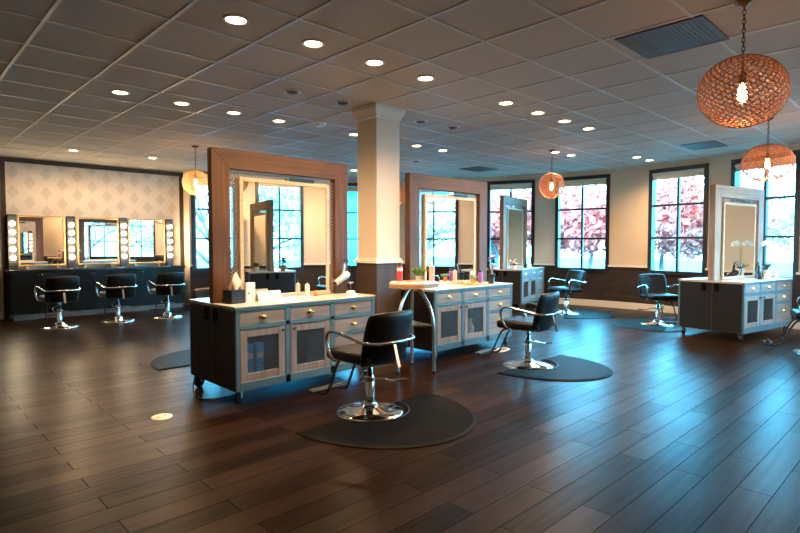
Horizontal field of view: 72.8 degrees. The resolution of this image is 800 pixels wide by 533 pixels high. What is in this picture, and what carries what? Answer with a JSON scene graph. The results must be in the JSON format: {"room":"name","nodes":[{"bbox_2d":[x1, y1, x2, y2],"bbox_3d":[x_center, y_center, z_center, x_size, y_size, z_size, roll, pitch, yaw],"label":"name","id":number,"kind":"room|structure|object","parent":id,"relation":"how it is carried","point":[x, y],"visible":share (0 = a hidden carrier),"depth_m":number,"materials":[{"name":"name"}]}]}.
{"room":"salon","nodes":[
{"label":"salon","id":0,"kind":"room"},
{"bbox_2d":[0,234,2,318],"bbox_3d":[-7.707,-0.535,10.266,0.115,2.820,2.505,-2,3,-44],"label":"wall","id":1,"kind":"structure","parent":0,"point":[1,300],"depth_m":9.37,"materials":[{"name":"beige paint"}]},
{"bbox_2d":[0,155,181,318],"bbox_3d":[-5.787,-0.545,10.492,3.161,2.820,0.150,-2,3,-44],"label":"wall","id":2,"kind":"structure","parent":0,"point":[31,189],"depth_m":10.26,"materials":[{"name":"paint"}]},
{"bbox_2d":[0,156,8,318],"bbox_3d":[-6.824,-0.488,9.365,0.070,2.800,0.030,-2,3,-44],"label":"trim","id":3,"kind":"structure","parent":2,"relation":"attached to","point":[2,161],"depth_m":9.35,"materials":[{"name":"black wood"}]},
{"bbox_2d":[4,157,182,176],"bbox_3d":[-5.695,-1.892,10.399,3.081,0.080,0.030,-2,3,-44],"label":"trim","id":4,"kind":"structure","parent":2,"relation":"attached to","point":[7,159],"depth_m":10.22,"materials":[{"name":"black wood"}]},
{"bbox_2d":[179,176,184,304],"bbox_3d":[-4.616,-0.537,11.500,0.073,2.720,0.030,-2,3,-44],"label":"trim","id":5,"kind":"structure","parent":2,"relation":"attached to","point":[181,207],"depth_m":11.47,"materials":[{"name":"black wood"}]},
{"bbox_2d":[182,171,196,305],"bbox_3d":[-4.489,-0.588,11.530,0.150,2.820,0.461,-2,3,-44],"label":"wall","id":6,"kind":"structure","parent":0,"point":[185,194],"depth_m":11.41,"materials":[{"name":"beige paint"}]},
{"bbox_2d":[190,175,236,271],"bbox_3d":[-3.998,-0.907,11.633,0.948,2.010,0.141,-2,3,-36],"label":"window","id":7,"kind":"structure","parent":6,"relation":"in","point":[194,269],"depth_m":11.40,"materials":[{"name":"black metal"}]},
{"bbox_2d":[194,179,231,187],"bbox_3d":[-3.975,-1.769,11.566,0.798,0.127,0.061,-2,3,-36],"label":"roller shade","id":8,"kind":"object","parent":7,"relation":"attached to","point":[194,179],"depth_m":11.44,"materials":[{"name":"beige fabric"}]},
{"bbox_2d":[351,102,405,313],"bbox_3d":[-0.245,-0.367,6.200,0.450,2.820,0.430,-2,3,-44],"label":"wall column","id":9,"kind":"structure","parent":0,"point":[377,260],"depth_m":6.05,"materials":[{"name":"beige paint"}]},
{"bbox_2d":[0,302,799,532],"bbox_3d":[-1.417,1.064,7.164,13.850,0.120,15.800,-2,3,-44],"label":"floor","id":10,"kind":"structure","parent":0,"point":[696,430],"depth_m":3.60,"materials":[{"name":"brown wood"}]},
{"bbox_2d":[34,276,81,329],"bbox_3d":[-5.414,0.541,8.575,0.889,0.808,0.574,2,3,44],"label":"salon chair","id":11,"kind":"object","parent":10,"relation":"on","point":[61,289],"visible":1,"depth_m":8.33,"materials":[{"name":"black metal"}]},
{"bbox_2d":[4,265,184,320],"bbox_3d":[-5.607,0.446,10.252,2.970,0.860,0.442,-2,3,-44],"label":"vanity cabinet","id":12,"kind":"object","parent":10,"relation":"on","point":[22,303],"visible":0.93,"depth_m":9.87,"materials":[{"name":"black paint"}]},
{"bbox_2d":[4,265,184,272],"bbox_3d":[-5.608,0.036,10.236,2.970,0.040,0.440,-2,3,-44],"label":"countertop","id":13,"kind":"structure","parent":12,"relation":"on","point":[161,266],"depth_m":9.93,"materials":[{"name":"black"}]},
{"bbox_2d":[6,214,17,269],"bbox_3d":[-6.684,-0.423,9.368,0.136,0.950,0.164,-2,3,-44],"label":"light post","id":14,"kind":"object","parent":13,"relation":"on","point":[11,219],"visible":1,"depth_m":9.35,"materials":[{"name":"black"}]},
{"bbox_2d":[17,215,65,268],"bbox_3d":[-6.391,-0.432,9.696,0.730,0.940,0.060,-2,3,-44],"label":"vanity mirror","id":15,"kind":"object","parent":13,"relation":"on","point":[41,240],"visible":0.98,"depth_m":9.68,"materials":[{"name":"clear mirror"}]},
{"bbox_2d":[66,216,75,267],"bbox_3d":[-6.041,-0.449,9.989,0.136,0.950,0.164,-2,3,-44],"label":"light post","id":16,"kind":"object","parent":13,"relation":"on","point":[70,220],"visible":0.99,"depth_m":9.97,"materials":[{"name":"black"}]},
{"bbox_2d":[76,217,119,267],"bbox_3d":[-5.737,-0.458,10.328,0.720,0.940,0.060,-2,3,-44],"label":"vanity mirror","id":17,"kind":"object","parent":13,"relation":"on","point":[97,238],"visible":1,"depth_m":10.31,"materials":[{"name":"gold metal"}]},
{"bbox_2d":[119,218,127,266],"bbox_3d":[-5.396,-0.475,10.612,0.136,0.950,0.164,-2,3,-44],"label":"light post","id":18,"kind":"object","parent":13,"relation":"on","point":[123,236],"visible":1,"depth_m":10.59,"materials":[{"name":"black"}]},
{"bbox_2d":[127,219,165,265],"bbox_3d":[-5.102,-0.483,10.941,0.715,0.940,0.060,-2,3,-44],"label":"vanity mirror","id":19,"kind":"object","parent":13,"relation":"on","point":[146,237],"visible":0.98,"depth_m":10.92,"materials":[{"name":"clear mirror"}]},
{"bbox_2d":[164,219,172,264],"bbox_3d":[-4.762,-0.500,11.224,0.136,0.950,0.164,-2,3,-44],"label":"light post","id":20,"kind":"object","parent":13,"relation":"on","point":[168,222],"visible":0.99,"depth_m":11.20,"materials":[{"name":"black"}]},
{"bbox_2d":[95,274,137,322],"bbox_3d":[-4.842,0.514,9.239,0.574,0.808,0.888,-2,3,-44],"label":"salon chair","id":21,"kind":"object","parent":10,"relation":"on","point":[118,286],"visible":1,"depth_m":8.98,"materials":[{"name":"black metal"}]},
{"bbox_2d":[151,413,172,419],"bbox_3d":[-1.790,1.128,4.083,0.150,0.008,0.150,-2,3,-44],"label":"floor outlet","id":22,"kind":"object","parent":10,"relation":"on","point":[163,416],"visible":1,"depth_m":4.07,"materials":[{"name":"gold metal"}]},
{"bbox_2d":[147,272,184,318],"bbox_3d":[-4.222,0.492,9.767,0.574,0.808,0.889,-2,3,-38],"label":"salon chair","id":23,"kind":"object","parent":10,"relation":"on","point":[167,284],"visible":1,"depth_m":9.49,"materials":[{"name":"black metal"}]},
{"bbox_2d":[150,349,189,370],"bbox_3d":[-2.262,1.027,6.373,1.440,0.020,0.880,-2,3,-44],"label":"floor mat","id":24,"kind":"object","parent":10,"relation":"on","point":[178,359],"visible":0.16,"depth_m":5.95,"materials":[{"name":"black plastic"}]},
{"bbox_2d":[194,287,208,298],"bbox_3d":[-1.902,0.648,5.986,0.574,0.808,0.888,-2,3,-44],"label":"salon chair","id":25,"kind":"object","parent":10,"relation":"on","point":[203,292],"visible":0.02,"depth_m":6.13,"materials":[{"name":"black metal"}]},
{"bbox_2d":[189,147,374,403],"bbox_3d":[-1.080,0.033,5.116,1.504,2.110,0.942,-2,3,-44],"label":"station","id":26,"kind":"object","parent":10,"relation":"on","point":[282,228],"visible":0.93,"depth_m":4.86,"materials":[{"name":"grey wood"}]},
{"bbox_2d":[193,315,233,399],"bbox_3d":[-1.592,0.765,4.599,0.421,0.695,0.193,0,2,11],"label":"power cord","id":27,"kind":"object","parent":26,"relation":"hanging from","point":[195,396],"visible":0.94,"depth_m":4.67,"materials":[{"name":"black plastic"}]},
{"bbox_2d":[223,272,245,303],"bbox_3d":[-1.403,0.177,4.594,0.136,0.267,0.139,2,3,41],"label":"tissue box","id":28,"kind":"object","parent":26,"relation":"on","point":[233,295],"visible":1,"depth_m":4.56,"materials":[{"name":"black plastic"}]},
{"bbox_2d":[243,282,254,301],"bbox_3d":[-1.309,0.223,4.713,0.051,0.165,0.090,2,3,40],"label":"box","id":29,"kind":"object","parent":26,"relation":"on","point":[249,287],"visible":0.92,"depth_m":4.69,"materials":[{"name":"white"}]},
{"bbox_2d":[252,363,263,371],"bbox_3d":[-1.189,0.896,4.544,0.072,0.172,0.086,2,3,44],"label":"packet","id":30,"kind":"object","parent":26,"relation":"on","point":[255,366],"visible":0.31,"depth_m":4.51,"materials":[{"name":"blue"}]},
{"bbox_2d":[254,342,263,363],"bbox_3d":[-1.189,0.721,4.537,0.072,0.172,0.086,2,3,41],"label":"packet","id":31,"kind":"object","parent":30,"relation":"on","point":[260,343],"visible":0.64,"depth_m":4.52,"materials":[{"name":"blue"}]},
{"bbox_2d":[255,290,282,301],"bbox_3d":[-1.165,0.258,4.831,0.075,0.085,0.250,2,3,42],"label":"tent card","id":32,"kind":"object","parent":26,"relation":"on","point":[274,294],"visible":1,"depth_m":4.80,"materials":[{"name":"white paper"}]},
{"bbox_2d":[189,290,374,309],"bbox_3d":[-1.080,0.303,5.127,1.482,0.030,0.886,-2,3,-44],"label":"countertop","id":33,"kind":"structure","parent":26,"relation":"on","point":[323,297],"depth_m":4.81,"materials":[{"name":"stone"}]},
{"bbox_2d":[238,177,328,296],"bbox_3d":[-1.059,-0.256,5.082,0.960,1.080,0.028,-2,3,-44],"label":"mirror","id":34,"kind":"object","parent":26,"relation":"on","point":[283,226],"depth_m":5.06,"materials":[{"name":"silver"}]},
{"bbox_2d":[305,282,309,296],"bbox_3d":[-0.883,0.212,5.156,0.046,0.150,0.043,1,3,25],"label":"bottle","id":35,"kind":"object","parent":26,"relation":"on","point":[307,293],"visible":1,"depth_m":5.14,"materials":[{"name":"white plastic"}]},
{"bbox_2d":[333,259,350,287],"bbox_3d":[-0.576,0.074,5.474,0.086,0.306,0.240,2,3,43],"label":"hair dryer","id":36,"kind":"object","parent":26,"relation":"hanging from","point":[345,275],"visible":1,"depth_m":5.46,"materials":[{"name":"white plastic"}]},
{"bbox_3d":[-1.257,0.898,4.478,0.086,0.172,0.071,-2,3,-44],"label":"packet","id":37,"kind":"object","parent":26,"relation":"in","visible":0},
{"bbox_2d":[247,343,253,364],"bbox_3d":[-1.257,0.724,4.471,0.072,0.172,0.086,2,3,43],"label":"packet","id":38,"kind":"object","parent":37,"relation":"on","point":[251,346],"visible":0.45,"depth_m":4.46,"materials":[{"name":"blue"}]},
{"bbox_2d":[308,310,414,420],"bbox_3d":[-0.318,0.720,4.270,0.889,0.808,0.574,2,3,44],"label":"salon chair","id":39,"kind":"object","parent":10,"relation":"on","point":[387,335],"visible":0.99,"depth_m":4.04,"materials":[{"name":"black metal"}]},
{"bbox_2d":[295,392,476,448],"bbox_3d":[0.080,1.128,3.939,0.880,0.020,1.400,2,3,43],"label":"floor mat","id":40,"kind":"object","parent":10,"relation":"on","point":[428,419],"visible":1,"depth_m":3.79,"materials":[{"name":"black plastic"}]},
{"bbox_2d":[389,280,438,374],"bbox_3d":[0.139,0.613,5.587,0.502,0.912,0.525,0,2,-1],"label":"table","id":41,"kind":"object","parent":10,"relation":"on","point":[418,286],"visible":0.75,"depth_m":5.42,"materials":[{"name":"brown wood"}]},
{"bbox_2d":[397,263,402,280],"bbox_3d":[-0.002,0.057,5.707,0.060,0.190,0.061,0,2,-6],"label":"spray can","id":42,"kind":"object","parent":41,"relation":"on","point":[399,265],"visible":0.95,"depth_m":5.68,"materials":[{"name":"red metal"}]},
{"bbox_2d":[412,267,428,279],"bbox_3d":[0.195,0.077,5.740,0.207,0.146,0.211,-2,3,-44],"label":"potted plant","id":43,"kind":"object","parent":41,"relation":"on","point":[420,271],"visible":0.98,"depth_m":5.71,"materials":[{"name":"green plant"}]},
{"bbox_2d":[411,320,431,326],"bbox_3d":[0.204,0.589,5.539,0.320,0.015,0.421,1,3,20],"label":"shelf","id":44,"kind":"object","parent":41,"relation":"attached to","point":[414,323],"depth_m":5.47,"materials":[{"name":"brown wood"}]},
{"bbox_2d":[429,261,434,280],"bbox_3d":[0.333,0.050,5.682,0.059,0.205,0.063,0,2,2],"label":"pump bottle","id":45,"kind":"object","parent":41,"relation":"on","point":[431,267],"visible":0.94,"depth_m":5.66,"materials":[{"name":"white"}]},
{"bbox_2d":[401,173,512,359],"bbox_3d":[0.606,-0.035,6.744,1.504,2.110,0.942,-2,3,-44],"label":"station","id":46,"kind":"object","parent":10,"relation":"on","point":[453,233],"visible":0.77,"depth_m":6.52,"materials":[{"name":"grey wood"}]},
{"bbox_2d":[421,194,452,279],"bbox_3d":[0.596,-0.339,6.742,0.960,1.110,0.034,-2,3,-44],"label":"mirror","id":47,"kind":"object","parent":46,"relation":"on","point":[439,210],"depth_m":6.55,"materials":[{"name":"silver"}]},
{"bbox_2d":[423,194,475,284],"bbox_3d":[0.627,-0.323,6.710,0.960,1.080,0.028,-2,3,-44],"label":"mirror","id":48,"kind":"object","parent":46,"relation":"on","point":[449,222],"depth_m":6.69,"materials":[{"name":"silver"}]},
{"bbox_2d":[401,282,512,291],"bbox_3d":[0.606,0.235,6.756,1.482,0.030,0.886,-2,3,-44],"label":"countertop","id":49,"kind":"structure","parent":46,"relation":"on","point":[447,286],"depth_m":6.39,"materials":[{"name":"stone"}]},
{"bbox_2d":[462,281,487,284],"bbox_3d":[0.935,0.206,6.759,0.320,0.028,0.320,-2,3,-44],"label":"serving tray","id":50,"kind":"object","parent":46,"relation":"on","point":[463,282],"visible":0.92,"depth_m":6.65,"materials":[{"name":"brown wood"}]},
{"bbox_2d":[487,195,544,308],"bbox_3d":[2.395,-0.309,11.450,0.942,2.270,1.504,1,3,31],"label":"station","id":51,"kind":"object","parent":10,"relation":"on","point":[528,283],"visible":0.7,"depth_m":11.09,"materials":[{"name":"grey wood"}]},
{"bbox_2d":[487,252,496,267],"bbox_3d":[1.890,-0.133,11.121,0.204,0.344,0.188,1,3,19],"label":"orchid","id":52,"kind":"object","parent":51,"relation":"on","point":[492,257],"visible":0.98,"depth_m":11.11,"materials":[{"name":"white plant"}]},
{"bbox_2d":[506,207,522,267],"bbox_3d":[2.421,-0.598,11.421,0.028,1.240,0.960,1,3,31],"label":"mirror","id":53,"kind":"object","parent":51,"relation":"on","point":[514,216],"depth_m":11.38,"materials":[{"name":"silver"}]},
{"bbox_2d":[487,267,543,270],"bbox_3d":[2.395,0.040,11.464,0.886,0.030,1.482,1,3,31],"label":"countertop","id":54,"kind":"structure","parent":51,"relation":"on","point":[495,268],"depth_m":10.95,"materials":[{"name":"laminate"}]},
{"bbox_2d":[474,291,561,369],"bbox_3d":[1.271,0.654,5.845,0.889,0.808,0.574,2,3,38],"label":"salon chair","id":55,"kind":"object","parent":10,"relation":"on","point":[546,310],"visible":0.99,"depth_m":5.64,"materials":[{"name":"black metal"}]},
{"bbox_2d":[496,355,612,381],"bbox_3d":[1.725,1.059,5.598,0.860,0.020,1.280,2,3,45],"label":"floor mat","id":56,"kind":"object","parent":10,"relation":"on","point":[567,368],"visible":1,"depth_m":5.48,"materials":[{"name":"black plastic"}]},
{"bbox_2d":[548,270,586,314],"bbox_3d":[2.999,0.479,10.076,0.889,0.808,0.574,-1,3,-24],"label":"salon chair","id":57,"kind":"object","parent":10,"relation":"on","point":[574,282],"visible":0.84,"depth_m":10.09,"materials":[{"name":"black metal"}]},
{"bbox_2d":[563,309,614,318],"bbox_3d":[3.487,0.876,10.017,0.880,0.020,1.440,1,2,18],"label":"floor mat","id":58,"kind":"object","parent":10,"relation":"on","point":[585,314],"visible":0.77,"depth_m":9.77,"materials":[{"name":"black plastic"}]},
{"bbox_2d":[611,319,676,331],"bbox_3d":[3.924,0.923,8.865,0.880,0.020,1.440,2,3,36],"label":"floor mat","id":59,"kind":"object","parent":10,"relation":"on","point":[626,323],"visible":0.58,"depth_m":8.68,"materials":[{"name":"black plastic"}]},
{"bbox_2d":[637,274,677,326],"bbox_3d":[4.169,0.538,8.640,0.574,0.808,0.889,0,2,-2],"label":"salon chair","id":60,"kind":"object","parent":59,"relation":"on","point":[653,287],"visible":0.91,"depth_m":8.78,"materials":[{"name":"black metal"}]},
{"bbox_2d":[678,184,792,341],"bbox_3d":[4.868,-0.081,7.860,1.504,2.110,0.942,-2,3,-34],"label":"station","id":61,"kind":"object","parent":10,"relation":"on","point":[730,299],"visible":0.99,"depth_m":7.59,"materials":[{"name":"grey wood"}]},
{"bbox_2d":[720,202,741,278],"bbox_3d":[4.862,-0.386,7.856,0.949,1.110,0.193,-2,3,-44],"label":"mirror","id":62,"kind":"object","parent":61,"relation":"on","point":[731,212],"depth_m":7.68,"materials":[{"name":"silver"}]},
{"bbox_2d":[678,277,792,283],"bbox_3d":[4.868,0.189,7.871,1.482,0.030,0.886,-2,3,-34],"label":"countertop","id":63,"kind":"structure","parent":61,"relation":"on","point":[699,279],"depth_m":7.60,"materials":[{"name":"stone"}]},
{"bbox_2d":[721,201,755,279],"bbox_3d":[4.885,-0.384,7.822,0.949,1.110,0.193,-2,3,-44],"label":"mirror","id":64,"kind":"object","parent":61,"relation":"on","point":[738,219],"depth_m":7.79,"materials":[{"name":"silver"}]},
{"bbox_2d":[755,262,762,278],"bbox_3d":[5.159,0.088,7.808,0.086,0.306,0.240,1,3,23],"label":"hair dryer","id":65,"kind":"object","parent":61,"relation":"on","point":[758,274],"visible":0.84,"depth_m":7.80,"materials":[{"name":"black plastic"}]},
{"bbox_2d":[761,240,771,274],"bbox_3d":[5.356,-0.107,7.958,0.168,0.555,0.502,2,3,36],"label":"orchid","id":66,"kind":"object","parent":61,"relation":"on","point":[765,266],"visible":0.96,"depth_m":7.91,"materials":[{"name":"white plant"}]},
{"bbox_2d":[761,297,799,353],"bbox_3d":[4.878,0.628,6.487,0.889,0.808,0.574,1,3,28],"label":"salon chair","id":67,"kind":"object","parent":10,"relation":"on","point":[795,313],"visible":1,"depth_m":6.57,"materials":[{"name":"silver metal"}]},
{"bbox_2d":[0,0,799,179],"bbox_3d":[-1.417,-1.885,7.042,13.850,0.157,15.800,-2,3,-44],"label":"ceiling","id":68,"kind":"structure","parent":0,"point":[61,61],"depth_m":4.99,"materials":[{"name":"grey tile"}]},
{"bbox_2d":[110,89,129,94],"bbox_3d":[-2.799,-1.740,5.433,0.176,0.012,0.176,-2,3,-44],"label":"recessed light","id":69,"kind":"object","parent":68,"relation":"in","point":[115,91],"visible":1,"depth_m":5.42,"materials":[{"name":"beige"}]},
{"bbox_2d":[173,101,189,105],"bbox_3d":[-2.357,-1.758,5.860,0.176,0.012,0.176,-2,3,-44],"label":"recessed light","id":70,"kind":"object","parent":68,"relation":"in","point":[181,103],"visible":1,"depth_m":5.84,"materials":[{"name":"beige"}]},
{"bbox_2d":[182,145,207,194],"bbox_3d":[-3.179,-1.489,8.444,0.404,0.763,0.404,0,2,10],"label":"pendant lamp","id":71,"kind":"object","parent":68,"relation":"hanging from","point":[195,175],"visible":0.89,"depth_m":8.38,"materials":[{"name":"orange wicker"}]},
{"bbox_2d":[222,14,248,24],"bbox_3d":[-1.111,-1.667,3.673,0.176,0.012,0.176,-2,3,-44],"label":"recessed light","id":72,"kind":"object","parent":68,"relation":"in","point":[235,19],"visible":1,"depth_m":3.66,"materials":[{"name":"beige"}]},
{"bbox_2d":[283,89,300,94],"bbox_3d":[-1.074,-1.733,5.418,0.176,0.026,0.176,-2,3,-44],"label":"recessed light","id":73,"kind":"object","parent":68,"relation":"in","point":[287,91],"visible":1,"depth_m":5.38,"materials":[{"name":"beige metal"}]},
{"bbox_2d":[301,39,324,47],"bbox_3d":[-0.657,-1.686,4.110,0.176,0.012,0.176,-2,3,-44],"label":"recessed light","id":74,"kind":"object","parent":68,"relation":"in","point":[311,43],"visible":1,"depth_m":4.09,"materials":[{"name":"beige"}]},
{"bbox_2d":[313,122,326,126],"bbox_3d":[-1.007,-1.779,6.830,0.170,0.050,0.170,-2,3,-44],"label":"smoke detector","id":75,"kind":"object","parent":68,"relation":"attached to","point":[316,124],"visible":1,"depth_m":6.78,"materials":[{"name":"white plastic"}]},
{"bbox_2d":[335,100,350,105],"bbox_3d":[-0.614,-1.750,5.834,0.176,0.026,0.176,-2,3,-44],"label":"recessed light","id":76,"kind":"object","parent":68,"relation":"in","point":[339,102],"visible":1,"depth_m":5.80,"materials":[{"name":"grey metal"}]},
{"bbox_2d":[364,59,384,65],"bbox_3d":[-0.212,-1.704,4.541,0.176,0.012,0.176,-2,3,-44],"label":"recessed light","id":77,"kind":"object","parent":68,"relation":"in","point":[371,62],"visible":1,"depth_m":4.52,"materials":[{"name":"beige"}]},
{"bbox_2d":[399,184,404,204],"bbox_3d":[-0.069,-1.565,10.447,0.415,0.777,0.414,0,2,-10],"label":"pendant lamp","id":78,"kind":"object","parent":68,"relation":"hanging from","point":[403,191],"visible":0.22,"depth_m":10.37,"materials":[{"name":"brown wicker"}]},
{"bbox_2d":[416,75,434,80],"bbox_3d":[0.234,-1.721,4.971,0.176,0.012,0.176,-2,3,-44],"label":"recessed light","id":79,"kind":"object","parent":68,"relation":"in","point":[421,77],"visible":1,"depth_m":4.96,"materials":[{"name":"beige"}]},
{"bbox_2d":[460,166,497,171],"bbox_3d":[1.595,-1.970,10.997,0.600,0.014,0.500,-2,3,-44],"label":"ceiling vent","id":80,"kind":"object","parent":68,"relation":"in","point":[478,168],"visible":1,"depth_m":10.99,"materials":[{"name":"grey metal"}]},
{"bbox_2d":[538,149,564,198],"bbox_3d":[2.459,-1.494,8.804,0.415,0.782,0.414,-2,3,-33],"label":"pendant lamp","id":81,"kind":"object","parent":68,"relation":"hanging from","point":[551,182],"visible":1,"depth_m":8.75,"materials":[{"name":"orange wicker"}]},
{"bbox_2d":[615,14,728,58],"bbox_3d":[2.010,-1.680,4.012,0.592,0.014,0.592,-2,3,-44],"label":"ceiling vent","id":82,"kind":"object","parent":68,"relation":"in","point":[698,31],"visible":1,"depth_m":3.97,"materials":[{"name":"grey metal"}]},
{"bbox_2d":[680,140,727,149],"bbox_3d":[4.669,-1.859,8.337,0.600,0.014,0.500,-2,3,-44],"label":"ceiling vent","id":83,"kind":"object","parent":68,"relation":"in","point":[709,144],"visible":1,"depth_m":8.32,"materials":[{"name":"grey metal"}]},
{"bbox_2d":[697,0,791,127],"bbox_3d":[2.152,-1.268,3.408,0.503,0.788,0.502,2,3,37],"label":"pendant lamp","id":84,"kind":"object","parent":68,"relation":"hanging from","point":[741,95],"visible":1,"depth_m":3.34,"materials":[{"name":"brown wicker"}]},
{"bbox_2d":[738,57,746,83],"bbox_3d":[2.152,-1.234,3.409,0.044,0.170,0.043,-2,3,-44],"label":"socket","id":85,"kind":"object","parent":84,"relation":"attached to","point":[742,81],"depth_m":3.40,"materials":[{"name":"brown metal"}]},
{"bbox_2d":[740,117,795,180],"bbox_3d":[4.455,-1.414,6.576,0.572,0.758,0.571,-2,3,-44],"label":"pendant lamp","id":86,"kind":"object","parent":68,"relation":"hanging from","point":[767,162],"visible":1,"depth_m":6.49,"materials":[{"name":"brown wicker"}]},
{"bbox_2d":[189,144,799,271],"bbox_3d":[2.366,-0.874,8.288,7.093,1.980,13.399,-2,3,-37],"label":"wall","id":87,"kind":"structure","parent":0,"point":[629,187],"depth_m":10.96,"materials":[{"name":"beige paint"}]},
{"bbox_2d":[348,183,357,268],"bbox_3d":[-0.868,-0.958,12.849,1.119,2.010,0.141,0,2,-6],"label":"window","id":88,"kind":"structure","parent":87,"relation":"in","point":[352,187],"depth_m":12.75,"materials":[{"name":"black metal"}]},
{"bbox_2d":[190,262,799,274],"bbox_3d":[2.292,0.105,8.266,6.875,0.035,12.991,-2,3,-37],"label":"trim","id":89,"kind":"structure","parent":87,"relation":"attached to","point":[797,273],"depth_m":10.96,"materials":[{"name":"beige paint"}]},
{"bbox_2d":[487,179,534,267],"bbox_3d":[2.514,-0.936,12.327,1.085,2.010,0.140,1,3,24],"label":"window","id":90,"kind":"structure","parent":87,"relation":"in","point":[510,185],"depth_m":12.25,"materials":[{"name":"black metal"}]},
{"bbox_2d":[490,183,530,190],"bbox_3d":[2.498,-1.797,12.255,0.935,0.127,0.061,1,3,24],"label":"roller shade","id":91,"kind":"object","parent":90,"relation":"attached to","point":[493,186],"depth_m":12.25,"materials":[{"name":"beige fabric"}]},
{"bbox_2d":[554,174,609,271],"bbox_3d":[3.865,-0.902,11.514,1.153,2.010,0.140,2,3,38],"label":"window","id":92,"kind":"structure","parent":87,"relation":"in","point":[582,181],"depth_m":11.49,"materials":[{"name":"black metal"}]},
{"bbox_2d":[559,178,605,186],"bbox_3d":[3.840,-1.764,11.447,1.003,0.127,0.061,2,3,38],"label":"roller shade","id":93,"kind":"object","parent":92,"relation":"attached to","point":[569,182],"depth_m":11.43,"materials":[{"name":"beige fabric"}]},
{"bbox_2d":[647,163,708,276],"bbox_3d":[5.187,-0.845,10.130,0.140,2.010,1.108,-2,3,-35],"label":"window","id":94,"kind":"structure","parent":87,"relation":"in","point":[679,172],"depth_m":10.12,"materials":[{"name":"black metal"}]},
{"bbox_2d":[652,168,703,179],"bbox_3d":[5.155,-1.707,10.072,0.061,0.127,0.958,-2,3,-35],"label":"roller shade","id":95,"kind":"object","parent":94,"relation":"attached to","point":[678,173],"depth_m":10.07,"materials":[{"name":"beige fabric"}]},
{"bbox_2d":[730,150,799,281],"bbox_3d":[5.912,-0.790,8.795,0.140,2.010,1.130,-1,3,-22],"label":"window","id":96,"kind":"structure","parent":87,"relation":"in","point":[735,164],"depth_m":8.50,"materials":[{"name":"black metal"}]},
{"bbox_2d":[735,156,795,171],"bbox_3d":[5.875,-1.652,8.744,0.061,0.127,0.980,-1,3,-22],"label":"roller shade","id":97,"kind":"object","parent":96,"relation":"attached to","point":[737,163],"depth_m":8.89,"materials":[{"name":"beige fabric"}]},
{"bbox_2d":[190,264,799,320],"bbox_3d":[2.366,0.535,8.346,7.093,0.840,13.399,-2,3,-37],"label":"wall","id":98,"kind":"structure","parent":0,"point":[620,284],"depth_m":11.17,"materials":[{"name":"brown wood"}]},
{"bbox_2d":[532,298,799,329],"bbox_3d":[2.284,0.892,8.298,6.860,0.130,12.959,-2,3,-37],"label":"baseboard","id":99,"kind":"structure","parent":98,"relation":"attached to","point":[600,303],"depth_m":10.98,"materials":[{"name":"beige paint"}]},
{"label":"outside","id":100,"kind":"structure","parent":0,"visible":0},
{"bbox_2d":[197,257,792,275],"bbox_3d":[3.835,0.994,17.671,90.000,0.150,100.000,-2,3,-44],"label":"ground","id":101,"kind":"structure","parent":100,"point":[783,268],"depth_m":43.74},
{"bbox_2d":[196,186,230,267],"bbox_3d":[-4.991,-1.060,14.821,4.806,4.216,3.616,0,2,9],"label":"blossom tree","id":102,"kind":"object","parent":101,"relation":"on","point":[200,216],"visible":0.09,"depth_m":14.83,"materials":[{"name":"grey plant"}]},
{"bbox_2d":[348,192,450,264],"bbox_3d":[-2.134,-1.547,25.255,8.400,4.300,4.400,0,2,-6],"label":"building","id":103,"kind":"structure","parent":101,"relation":"on","point":[352,196],"depth_m":23.25,"materials":[{"name":"grey"}]},
{"bbox_2d":[491,190,515,265],"bbox_3d":[4.463,-1.973,30.387,5.452,4.743,5.823,2,3,37],"label":"blossom tree","id":104,"kind":"object","parent":101,"relation":"on","point":[495,204],"visible":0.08,"depth_m":28.68,"materials":[{"name":"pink plant"}]},
{"bbox_2d":[491,186,604,262],"bbox_3d":[8.337,-2.019,29.122,6.686,4.968,7.684,1,3,25],"label":"blossom tree","id":105,"kind":"object","parent":101,"relation":"on","point":[570,244],"visible":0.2,"depth_m":26.62,"materials":[{"name":"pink plant"}]},
{"bbox_2d":[560,184,668,267],"bbox_3d":[9.297,-1.875,27.457,6.063,4.838,7.349,-2,3,-44],"label":"blossom tree","id":106,"kind":"object","parent":101,"relation":"on","point":[597,218],"visible":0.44,"depth_m":25.85,"materials":[{"name":"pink plant"}]},
{"bbox_2d":[655,179,702,269],"bbox_3d":[13.297,-2.561,27.348,7.209,6.198,5.903,-1,3,-23],"label":"blossom tree","id":107,"kind":"object","parent":101,"relation":"on","point":[686,250],"visible":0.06,"depth_m":26.09,"materials":[{"name":"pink plant"}]},
{"bbox_2d":[655,170,794,258],"bbox_3d":[14.099,-2.151,24.924,7.619,5.566,7.283,-2,3,-40],"label":"blossom tree","id":108,"kind":"object","parent":101,"relation":"on","point":[665,220],"visible":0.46,"depth_m":24.60,"materials":[{"name":"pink plant"}]},
{"bbox_2d":[767,191,793,249],"bbox_3d":[20.102,-1.516,26.205,5.316,4.209,4.982,-1,3,-20],"label":"leafy tree","id":109,"kind":"object","parent":101,"relation":"on","point":[790,214],"visible":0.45,"depth_m":26.44,"materials":[{"name":"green plant"}]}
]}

